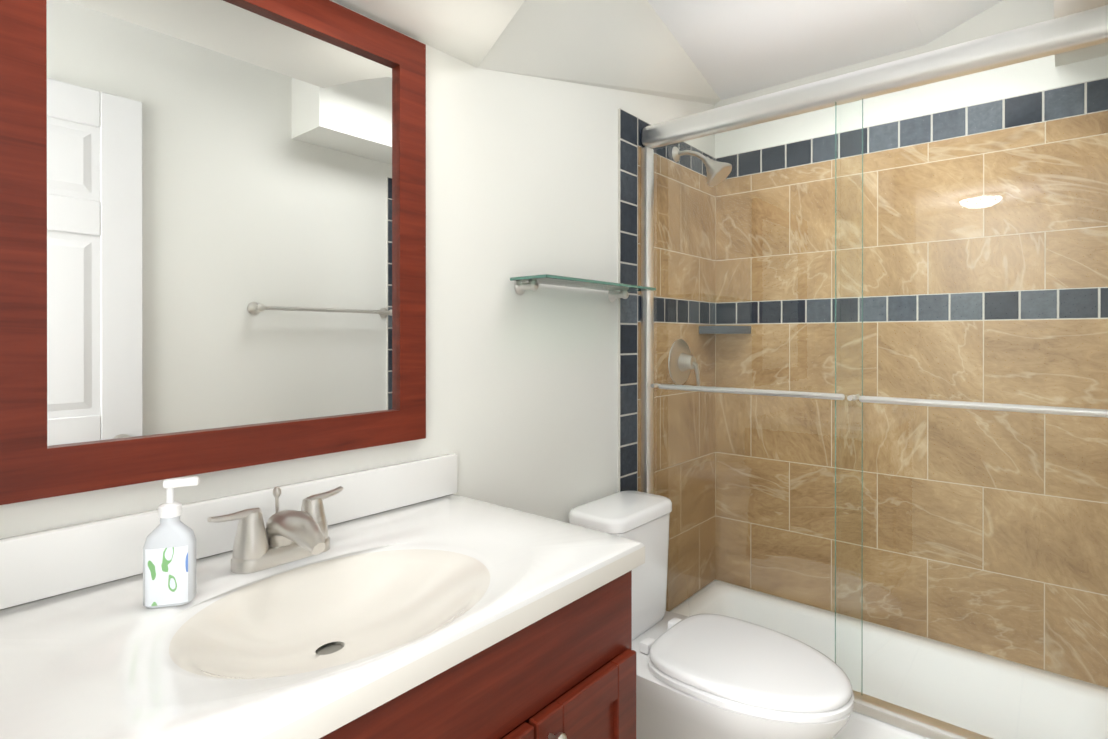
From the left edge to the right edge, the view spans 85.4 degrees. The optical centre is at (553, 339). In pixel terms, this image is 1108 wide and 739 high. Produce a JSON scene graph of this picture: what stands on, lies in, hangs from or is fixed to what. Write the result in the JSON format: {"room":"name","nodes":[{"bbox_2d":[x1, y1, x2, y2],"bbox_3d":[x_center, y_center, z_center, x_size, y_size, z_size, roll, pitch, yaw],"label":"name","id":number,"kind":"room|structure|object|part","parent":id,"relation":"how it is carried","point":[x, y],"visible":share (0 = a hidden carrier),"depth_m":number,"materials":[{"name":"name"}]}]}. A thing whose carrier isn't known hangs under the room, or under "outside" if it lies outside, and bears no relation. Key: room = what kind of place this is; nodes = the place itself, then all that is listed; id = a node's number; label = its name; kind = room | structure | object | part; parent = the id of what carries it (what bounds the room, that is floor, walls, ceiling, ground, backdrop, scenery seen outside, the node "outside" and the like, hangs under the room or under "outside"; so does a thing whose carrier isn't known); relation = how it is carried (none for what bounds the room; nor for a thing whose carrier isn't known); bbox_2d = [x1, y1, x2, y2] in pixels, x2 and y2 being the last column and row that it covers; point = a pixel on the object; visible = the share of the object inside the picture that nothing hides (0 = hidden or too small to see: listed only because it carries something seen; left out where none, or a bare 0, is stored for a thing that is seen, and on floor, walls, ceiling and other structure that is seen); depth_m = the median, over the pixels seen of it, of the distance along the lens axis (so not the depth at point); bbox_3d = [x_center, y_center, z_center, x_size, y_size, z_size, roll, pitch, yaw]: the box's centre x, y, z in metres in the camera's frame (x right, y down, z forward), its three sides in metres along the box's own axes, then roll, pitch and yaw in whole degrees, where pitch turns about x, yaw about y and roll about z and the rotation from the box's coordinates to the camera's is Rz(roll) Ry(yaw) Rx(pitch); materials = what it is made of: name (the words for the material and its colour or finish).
{"room":"bathroom","nodes":[
{"label":"bathroom","id":0,"kind":"room"},
{"bbox_2d":[0,0,714,611],"bbox_3d":[-0.148,-0.060,1.581,0.124,2.600,2.625,0,0,40],"label":"wall","id":1,"kind":"structure","parent":0,"point":[212,235],"depth_m":1.10,"materials":[{"name":"white paint"}]},
{"bbox_2d":[510,274,655,301],"bbox_3d":[0.098,-0.140,1.706,0.135,0.042,0.519,0,0,40],"label":"glass shelf","id":2,"kind":"object","parent":1,"relation":"attached to","point":[522,284],"visible":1,"depth_m":1.62,"materials":[{"name":"teal glass"}]},
{"bbox_3d":[-0.068,-0.140,1.569,0.060,0.042,0.042,0,0,40],"label":"post","id":3,"kind":"part","parent":2,"relation":"part of","materials":[{"name":"silver metal"}]},
{"bbox_3d":[0.101,-0.156,1.703,0.123,0.008,0.517,0,0,40],"label":"glass","id":4,"kind":"part","parent":2,"relation":"part of","materials":[{"name":"clear glass"}]},
{"bbox_3d":[0.207,-0.141,1.893,0.060,0.042,0.042,0,0,40],"label":"post","id":5,"kind":"part","parent":2,"relation":"part of","materials":[{"name":"silver metal"}]},
{"bbox_2d":[618,108,637,491],"bbox_3d":[0.244,0.247,1.980,0.008,1.985,0.107,0,0,40],"label":"tile border","id":6,"kind":"structure","parent":1,"relation":"attached to","point":[628,306],"depth_m":1.97,"materials":[{"name":"tile"}]},
{"bbox_2d":[638,295,714,324],"bbox_3d":[0.470,-0.106,2.247,0.008,0.090,0.594,0,0,40],"label":"tile band","id":7,"kind":"object","parent":1,"relation":"attached to","point":[690,308],"depth_m":2.25,"materials":[{"name":"tile"}]},
{"bbox_2d":[638,118,715,176],"bbox_3d":[0.470,-0.699,2.246,0.008,0.095,0.594,0,0,40],"label":"tile band","id":8,"kind":"object","parent":1,"relation":"attached to","point":[642,124],"depth_m":2.25,"materials":[{"name":"tile"}]},
{"bbox_2d":[332,0,524,67],"bbox_3d":[-0.384,-0.832,0.915,0.420,0.333,1.105,0,0,40],"label":"ceiling soffit","id":9,"kind":"structure","parent":0,"point":[469,31],"depth_m":1.25,"materials":[{"name":"paint"}]},
{"bbox_2d":[478,0,720,104],"bbox_3d":[0.306,-0.825,1.825,0.300,0.315,1.465,0,0,40],"label":"ceiling","id":10,"kind":"structure","parent":0,"point":[630,45],"depth_m":1.72,"materials":[{"name":"paint"}]},
{"bbox_2d":[641,147,653,493],"bbox_3d":[0.317,0.156,2.039,0.026,1.609,0.044,0,0,40],"label":"door jamb","id":11,"kind":"object","parent":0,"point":[647,245],"visible":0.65,"depth_m":2.02,"materials":[{"name":"silver metal"}]},
{"bbox_2d":[638,322,714,610],"bbox_3d":[0.470,0.464,2.248,0.008,1.050,0.594,0,0,40],"label":"wall tile","id":12,"kind":"structure","parent":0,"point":[701,449],"depth_m":2.28,"materials":[{"name":"beige tile"}]},
{"bbox_2d":[668,339,699,385],"bbox_3d":[0.497,0.084,2.217,0.071,0.174,0.172,0,0,40],"label":"shower valve","id":13,"kind":"object","parent":12,"relation":"attached to","point":[677,367],"depth_m":2.20,"materials":[{"name":"silver metal"}]},
{"bbox_3d":[0.522,0.123,2.216,0.031,0.096,0.050,0,0,40],"label":"shower valve lever","id":14,"kind":"part","parent":13,"relation":"part of","materials":[{"name":"silver metal"}]},
{"bbox_2d":[647,0,1001,99],"bbox_3d":[0.378,-1.169,1.135,1.500,0.380,2.625,0,0,40],"label":"ceiling","id":15,"kind":"structure","parent":0,"point":[732,48],"depth_m":1.92,"materials":[{"name":"paint"}]},
{"bbox_2d":[714,0,1107,687],"bbox_3d":[1.231,-0.061,2.069,1.400,2.600,0.100,0,0,40],"label":"wall","id":16,"kind":"structure","parent":0,"point":[1004,16],"depth_m":1.97,"materials":[{"name":"paint"}]},
{"bbox_2d":[638,146,715,302],"bbox_3d":[0.470,-0.401,2.247,0.008,0.500,0.594,0,0,40],"label":"wall tile","id":17,"kind":"structure","parent":16,"relation":"attached to","point":[700,267],"depth_m":2.25,"materials":[{"name":"beige tile"}]},
{"bbox_2d":[672,147,731,185],"bbox_3d":[0.540,-0.629,2.163,0.204,0.164,0.101,0,0,40],"label":"shower head","id":18,"kind":"object","parent":17,"relation":"attached to","point":[723,174],"depth_m":2.12},
{"bbox_3d":[0.503,-0.664,2.176,0.109,0.055,0.029,0,0,40],"label":"arm","id":19,"kind":"part","parent":18,"relation":"part of"},
{"bbox_2d":[715,318,1107,687],"bbox_3d":[1.158,0.464,2.062,1.284,1.050,0.008,0,0,40],"label":"wall tile","id":20,"kind":"structure","parent":16,"relation":"attached to","point":[924,360],"depth_m":1.98,"materials":[{"name":"beige tile"}]},
{"bbox_2d":[699,326,750,333],"bbox_3d":[0.673,-0.039,2.365,0.150,0.030,0.150,0,0,40],"label":"corner shelf","id":21,"kind":"object","parent":20,"relation":"attached to","point":[730,330],"depth_m":2.33,"materials":[{"name":"grey stone"}]},
{"bbox_2d":[715,111,1107,302],"bbox_3d":[1.158,-0.401,2.060,1.284,0.500,0.008,0,0,40],"label":"wall tile","id":22,"kind":"structure","parent":16,"relation":"attached to","point":[922,240],"depth_m":1.98,"materials":[{"name":"beige tile"}]},
{"bbox_2d":[715,287,1107,324],"bbox_3d":[1.158,-0.106,2.060,1.284,0.090,0.008,0,0,40],"label":"tile band","id":23,"kind":"object","parent":16,"relation":"attached to","point":[1053,300],"depth_m":1.98,"materials":[{"name":"tile"}]},
{"bbox_2d":[716,77,1107,179],"bbox_3d":[1.158,-0.699,2.059,1.284,0.095,0.008,0,0,40],"label":"tile band","id":24,"kind":"object","parent":16,"relation":"attached to","point":[958,114],"depth_m":1.97,"materials":[{"name":"tile"}]},
{"bbox_2d":[1054,0,1107,66],"bbox_3d":[1.200,-1.009,1.272,0.220,0.400,1.155,0,0,40],"label":"ceiling bulkhead","id":25,"kind":"object","parent":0,"point":[1062,8],"depth_m":1.64,"materials":[{"name":"paint"}]},
{"bbox_3d":[0.378,1.271,1.140,1.500,0.060,2.625,0,0,40],"label":"floor","id":26,"kind":"structure","parent":0,"visible":0},
{"bbox_2d":[0,453,644,738],"bbox_3d":[-0.323,0.743,0.887,0.551,0.997,0.915,0,0,40],"label":"bathroom vanity","id":27,"kind":"object","parent":26,"relation":"on","point":[417,599],"visible":1,"depth_m":0.87,"materials":[{"name":"white stone"}]},
{"bbox_2d":[143,476,198,607],"bbox_3d":[-0.523,0.275,0.822,0.064,0.168,0.035,0,0,-18],"label":"soap dispenser","id":28,"kind":"object","parent":27,"relation":"on","point":[169,562],"visible":1,"depth_m":0.81,"materials":[{"name":"white plastic"}]},
{"bbox_2d":[143,516,195,607],"bbox_3d":[-0.525,0.300,0.821,0.052,0.118,0.060,0,0,40],"label":"bottle","id":29,"kind":"object","parent":28,"relation":"attached to","point":[169,551],"depth_m":0.81,"materials":[{"name":"white plastic"}]},
{"bbox_2d":[0,453,456,609],"bbox_3d":[-0.526,0.313,1.057,0.020,0.092,0.915,0,0,40],"label":"backsplash","id":30,"kind":"structure","parent":27,"relation":"on","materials":[{"name":"white stone"}]},
{"bbox_2d":[207,486,342,573],"bbox_3d":[-0.411,0.302,0.958,0.151,0.114,0.230,0,0,40],"label":"faucet","id":31,"kind":"object","parent":27,"relation":"on","point":[291,539],"depth_m":0.94,"materials":[{"name":"silver metal"}]},
{"bbox_3d":[-0.157,0.475,0.746,0.020,0.150,0.895,0,0,40],"label":"frame","id":32,"kind":"part","parent":27,"relation":"part of","materials":[{"name":"brown wood"}]},
{"bbox_3d":[0.004,0.580,0.870,0.028,0.024,0.024,0,0,40],"label":"door knob","id":33,"kind":"part","parent":27,"relation":"part of","materials":[{"name":"silver metal"}]},
{"bbox_3d":[0.054,0.578,0.965,0.018,0.058,0.147,0,0,40],"label":"door rail","id":34,"kind":"part","parent":27,"relation":"part of","materials":[{"name":"brown wood"}]},
{"bbox_3d":[0.051,0.836,0.969,0.008,0.458,0.147,0,0,40],"label":"door panel","id":35,"kind":"part","parent":27,"relation":"part of","materials":[{"name":"brown wood"}]},
{"bbox_3d":[0.119,0.828,1.073,0.020,0.557,0.040,0,0,40],"label":"frame","id":36,"kind":"part","parent":27,"relation":"part of","materials":[{"name":"brown wood"}]},
{"bbox_2d":[569,491,853,738],"bbox_3d":[0.401,0.860,1.587,0.714,0.761,0.374,0,0,40],"label":"toilet","id":37,"kind":"object","parent":26,"relation":"on","point":[707,676],"visible":0.79,"depth_m":1.49,"materials":[{"name":"white ceramic"}]},
{"bbox_3d":[0.199,0.677,1.758,0.177,0.319,0.314,0,0,40],"label":"tank","id":38,"kind":"part","parent":37,"relation":"part of","materials":[{"name":"white ceramic"}]},
{"bbox_3d":[0.410,1.039,1.581,0.690,0.402,0.372,0,0,40],"label":"bowl","id":39,"kind":"part","parent":37,"relation":"part of","materials":[{"name":"white ceramic"}]},
{"bbox_3d":[0.493,0.828,1.510,0.474,0.017,0.374,0,0,40],"label":"seat","id":40,"kind":"part","parent":37,"relation":"part of","materials":[{"name":"white plastic"}]},
{"bbox_3d":[0.493,0.804,1.510,0.466,0.024,0.366,0,0,40],"label":"lid","id":41,"kind":"part","parent":37,"relation":"part of","materials":[{"name":"white plastic"}]},
{"bbox_2d":[671,580,1107,738],"bbox_3d":[0.966,1.115,1.836,1.298,0.250,0.601,0,0,40],"label":"bathtub","id":42,"kind":"object","parent":26,"relation":"on","point":[859,726],"depth_m":1.88,"materials":[{"name":"white ceramic"}]},
{"bbox_2d":[853,690,992,738],"bbox_3d":[0.799,0.975,1.634,1.290,0.028,0.060,0,0,40],"label":"door track","id":43,"kind":"object","parent":42,"relation":"on","point":[915,724],"depth_m":1.53,"materials":[{"name":"silver metal"}]},
{"bbox_3d":[1.457,-0.697,1.412,0.008,0.095,0.594,0,0,40],"label":"wall","id":44,"kind":"structure","parent":0,"visible":0},
{"bbox_2d":[642,5,1107,148],"bbox_3d":[0.799,-0.683,1.630,1.290,0.070,0.064,0,0,40],"label":"header","id":45,"kind":"object","parent":44,"relation":"attached to","point":[1078,30],"visible":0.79,"depth_m":1.53,"materials":[{"name":"silver metal"}]},
{"bbox_2d":[653,99,862,694],"bbox_3d":[0.583,0.150,1.829,0.650,1.617,0.006,0,0,40],"label":"door glass","id":46,"kind":"object","parent":45,"relation":"hanging from","point":[791,171],"depth_m":1.80,"materials":[{"name":"clear glass"}]},
{"bbox_2d":[651,383,658,387],"bbox_3d":[0.339,0.153,2.006,0.014,0.014,0.038,0,0,40],"label":"post","id":47,"kind":"object","parent":46,"relation":"attached to","point":[655,385],"visible":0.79,"depth_m":1.99,"materials":[{"name":"silver metal"}]},
{"bbox_2d":[658,384,861,401],"bbox_3d":[0.782,0.154,1.593,1.166,0.017,0.039,0,0,40],"label":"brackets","id":48,"kind":"object","parent":46,"relation":"attached to","point":[843,397],"depth_m":1.61,"materials":[{"name":"silver metal"}]},
{"bbox_2d":[659,384,840,399],"bbox_3d":[0.562,0.154,1.793,0.555,0.017,0.017,0,0,40],"label":"door handle bar","id":49,"kind":"object","parent":48,"relation":"attached to","point":[817,395],"visible":1,"depth_m":1.76,"materials":[{"name":"silver metal"}]},
{"bbox_2d":[861,396,1107,417],"bbox_3d":[1.008,0.154,1.388,0.540,0.017,0.017,0,0,40],"label":"door handle bar","id":50,"kind":"object","parent":48,"relation":"attached to","point":[1008,407],"visible":1,"depth_m":1.38,"materials":[{"name":"silver metal"}]},
{"bbox_3d":[0.831,0.151,1.619,0.001,1.617,0.006,0,0,40],"label":"inner shower door glass edge","id":51,"kind":"part","parent":46,"relation":"part of","materials":[{"name":"clear glass"}]},
{"bbox_2d":[836,110,1006,395],"bbox_3d":[0.913,-0.223,1.520,0.371,0.738,0.005,0,0,40],"label":"door glass","id":52,"kind":"object","parent":45,"relation":"hanging from","point":[892,110],"depth_m":1.55,"materials":[{"name":"clear glass"}]},
{"bbox_2d":[835,102,836,662],"bbox_3d":[0.770,0.150,1.642,0.001,1.617,0.006,0,0,40],"label":"shower door glass outer edge","id":53,"kind":"object","parent":52,"relation":"attached to","point":[835,380],"visible":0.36,"depth_m":1.64,"materials":[{"name":"teal"}]},
{"bbox_2d":[847,395,854,400],"bbox_3d":[0.791,0.154,1.595,0.014,0.014,0.038,0,0,40],"label":"post","id":54,"kind":"object","parent":52,"relation":"attached to","point":[850,397],"visible":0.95,"depth_m":1.58,"materials":[{"name":"silver metal"}]},
{"bbox_2d":[836,408,1107,738],"bbox_3d":[0.981,0.564,1.465,0.545,0.790,0.005,0,0,40],"label":"door glass","id":55,"kind":"object","parent":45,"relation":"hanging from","point":[945,408],"depth_m":1.46,"materials":[{"name":"clear glass"}]},
{"bbox_2d":[954,117,1107,398],"bbox_3d":[1.083,-0.189,1.377,0.274,0.645,0.005,0,0,40],"label":"door glass","id":56,"kind":"object","parent":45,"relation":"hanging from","point":[1020,117],"depth_m":1.37,"materials":[{"name":"clear glass"}]}
]}

